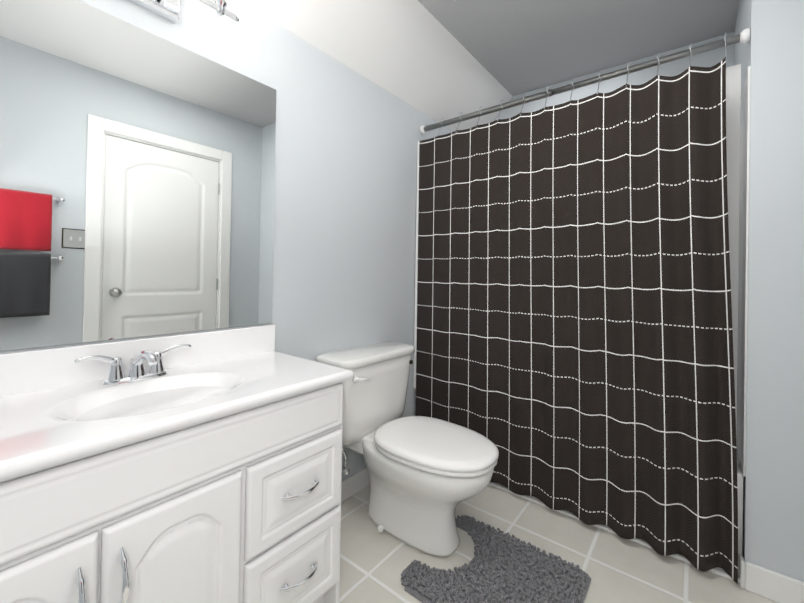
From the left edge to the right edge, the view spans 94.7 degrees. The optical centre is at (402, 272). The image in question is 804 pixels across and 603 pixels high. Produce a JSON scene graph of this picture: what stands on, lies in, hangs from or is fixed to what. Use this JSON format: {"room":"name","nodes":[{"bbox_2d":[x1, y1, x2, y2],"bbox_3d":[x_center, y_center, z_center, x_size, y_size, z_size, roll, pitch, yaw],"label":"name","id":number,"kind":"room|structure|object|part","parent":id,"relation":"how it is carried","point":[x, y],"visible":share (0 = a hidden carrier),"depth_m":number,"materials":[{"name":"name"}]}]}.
{"room":"bathroom","nodes":[
{"label":"bathroom","id":0,"kind":"room"},
{"bbox_2d":[0,0,452,479],"bbox_3d":[-0.403,0.054,1.780,0.100,2.160,3.170,1,0,38],"label":"wall","id":1,"kind":"structure","parent":0,"point":[347,139],"depth_m":1.75,"materials":[{"name":"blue paint"}]},
{"bbox_2d":[0,324,274,396],"bbox_3d":[-0.831,0.261,1.137,0.020,0.106,0.977,1,0,38],"label":"backsplash","id":2,"kind":"structure","parent":1,"relation":"attached to","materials":[{"name":"white stone"}]},
{"bbox_2d":[0,0,275,350],"bbox_3d":[-0.830,-0.278,1.142,0.006,0.958,0.969,1,0,38],"label":"mirror","id":3,"kind":"object","parent":1,"relation":"attached to","point":[137,175],"visible":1,"depth_m":1.12,"materials":[{"name":"clear glass"}]},
{"bbox_2d":[130,0,239,22],"bbox_3d":[-0.767,-0.931,1.097,0.149,0.203,0.571,1,0,38],"label":"sconce","id":4,"kind":"object","parent":1,"relation":"attached to","point":[168,9],"visible":1,"depth_m":1.21,"materials":[{"name":"silver metal"}]},
{"bbox_3d":[-0.813,-0.891,1.137,0.027,0.122,0.224,1,0,38],"label":"plate","id":5,"kind":"part","parent":4,"relation":"part of","materials":[{"name":"silver metal"}]},
{"bbox_2d":[214,0,227,16],"bbox_3d":[-0.619,-0.900,1.258,0.044,0.054,0.044,1,0,38],"label":"socket","id":6,"kind":"object","parent":4,"relation":"attached to","point":[220,6],"depth_m":1.25,"materials":[{"name":"silver metal"}]},
{"bbox_2d":[341,467,369,501],"bbox_3d":[-0.233,1.088,1.921,0.013,0.100,1.012,1,0,38],"label":"baseboard","id":7,"kind":"structure","parent":1,"relation":"attached to","point":[356,482],"depth_m":1.90,"materials":[{"name":"white wood"}]},
{"bbox_2d":[413,28,749,583],"bbox_3d":[0.701,0.093,1.869,1.521,2.066,0.189,1,0,38],"label":"shower curtain","id":8,"kind":"object","parent":1,"relation":"attached to","point":[576,310],"visible":1,"depth_m":1.65,"materials":[{"name":"black fabric"}]},
{"bbox_3d":[0.717,-0.897,1.874,1.484,0.045,0.033,1,0,38],"label":"rod","id":9,"kind":"part","parent":8,"relation":"part of","materials":[{"name":"silver metal"}]},
{"bbox_2d":[240,0,512,131],"bbox_3d":[-0.262,-1.224,1.694,0.400,0.400,3.170,1,0,38],"label":"ceiling","id":10,"kind":"structure","parent":0,"point":[416,54],"depth_m":1.93,"materials":[{"name":"white paint"}]},
{"bbox_2d":[339,485,777,602],"bbox_3d":[0.324,1.194,1.186,2.000,0.100,3.170,1,0,38],"label":"floor","id":11,"kind":"structure","parent":0,"point":[374,563],"depth_m":1.48,"materials":[{"name":"tile"}]},
{"bbox_2d":[0,324,353,602],"bbox_3d":[-0.651,0.668,0.988,0.495,0.915,0.977,1,0,38],"label":"bathroom vanity","id":12,"kind":"object","parent":11,"relation":"on","point":[202,467],"visible":1,"depth_m":0.91,"materials":[{"name":"painted wood"},{"name":"cultured marble"},{"name":"chrome"}]},
{"bbox_3d":[-0.689,0.756,0.612,0.018,0.498,0.287,1,0,38],"label":"door","id":13,"kind":"part","parent":12,"relation":"part of","materials":[{"name":"white wood"}]},
{"bbox_2d":[74,344,190,384],"bbox_3d":[-0.740,0.268,1.058,0.164,0.094,0.287,1,0,38],"label":"faucet","id":14,"kind":"object","parent":12,"relation":"on","point":[137,374],"depth_m":1.07,"materials":[{"name":"silver metal"}]},
{"bbox_3d":[-0.508,0.760,0.842,0.018,0.498,0.287,1,0,38],"label":"door","id":15,"kind":"part","parent":12,"relation":"part of","materials":[{"name":"white wood"}]},
{"bbox_3d":[-0.311,0.893,1.095,0.018,0.243,0.329,1,0,38],"label":"drawer","id":16,"kind":"part","parent":12,"relation":"part of","materials":[{"name":"white wood"}]},
{"bbox_3d":[-0.306,0.638,1.097,0.018,0.243,0.329,1,0,38],"label":"drawer","id":17,"kind":"part","parent":12,"relation":"part of","materials":[{"name":"white wood"}]},
{"bbox_2d":[316,341,498,556],"bbox_3d":[0.043,0.763,1.651,0.775,0.756,0.524,1,0,38],"label":"toilet","id":18,"kind":"object","parent":11,"relation":"on","point":[428,475],"visible":0.9,"depth_m":1.57,"materials":[{"name":"white ceramic"}]},
{"bbox_3d":[-0.178,0.469,1.622,0.028,0.031,0.090,1,0,38],"label":"lever handle","id":19,"kind":"part","parent":18,"relation":"part of","materials":[{"name":"white plastic"}]},
{"bbox_3d":[-0.165,0.403,1.821,0.229,0.040,0.524,1,0,38],"label":"tank lid","id":20,"kind":"part","parent":18,"relation":"part of","materials":[{"name":"white ceramic"}]},
{"bbox_3d":[-0.168,0.595,1.820,0.205,0.343,0.500,1,0,38],"label":"tank","id":21,"kind":"part","parent":18,"relation":"part of","materials":[{"name":"white ceramic"}]},
{"bbox_3d":[0.090,0.948,1.610,0.622,0.388,0.380,1,0,38],"label":"bowl","id":22,"kind":"part","parent":18,"relation":"part of","materials":[{"name":"white ceramic"}]},
{"bbox_3d":[0.138,0.726,1.577,0.536,0.053,0.392,1,0,38],"label":"seat lid","id":23,"kind":"part","parent":18,"relation":"part of","materials":[{"name":"white plastic"}]},
{"bbox_2d":[401,515,590,602],"bbox_3d":[0.343,1.129,1.374,0.565,0.031,0.497,1,0,38],"label":"bath mat","id":24,"kind":"object","parent":11,"relation":"on","point":[501,567],"visible":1,"depth_m":1.36,"materials":[{"name":"grey fabric"}]},
{"bbox_2d":[488,453,742,582],"bbox_3d":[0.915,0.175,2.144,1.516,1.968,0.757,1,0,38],"label":"bathtub","id":25,"kind":"object","parent":11,"relation":"on","point":[720,572],"visible":0.04,"depth_m":1.44,"materials":[{"name":"white ceramic"}]},
{"bbox_2d":[418,0,739,95],"bbox_3d":[0.526,-1.364,1.077,1.600,0.100,3.170,1,0,38],"label":"ceiling","id":26,"kind":"structure","parent":0,"point":[514,47],"depth_m":2.00,"materials":[{"name":"paint"}]},
{"bbox_2d":[494,32,734,120],"bbox_3d":[1.187,-0.064,2.485,1.524,2.460,0.100,1,0,38],"label":"wall","id":27,"kind":"structure","parent":0,"point":[710,58],"depth_m":2.27,"materials":[{"name":"white paint"}]},
{"bbox_2d":[734,0,803,581],"bbox_3d":[1.696,-0.060,1.595,0.376,2.460,0.870,1,0,38],"label":"wall","id":28,"kind":"structure","parent":0,"point":[771,53],"depth_m":1.32,"materials":[{"name":"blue paint"}]},
{"bbox_2d":[739,556,744,588],"bbox_3d":[1.256,1.111,1.371,0.013,0.100,0.036,1,0,38],"label":"baseboard return","id":29,"kind":"object","parent":28,"relation":"attached to","point":[742,572],"visible":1,"depth_m":1.36,"materials":[{"name":"white wood"}]},
{"bbox_2d":[736,66,749,476],"bbox_3d":[1.515,0.001,1.675,0.006,1.528,0.754,1,0,38],"label":"wall","id":30,"kind":"structure","parent":28,"relation":"attached to","point":[743,270],"depth_m":1.45,"materials":[{"name":"white"}]},
{"bbox_2d":[745,561,803,602],"bbox_3d":[1.363,1.112,1.272,0.276,0.100,0.013,1,0,38],"label":"baseboard","id":31,"kind":"structure","parent":28,"relation":"attached to","point":[771,585],"depth_m":1.31,"materials":[{"name":"white wood"}]}
]}

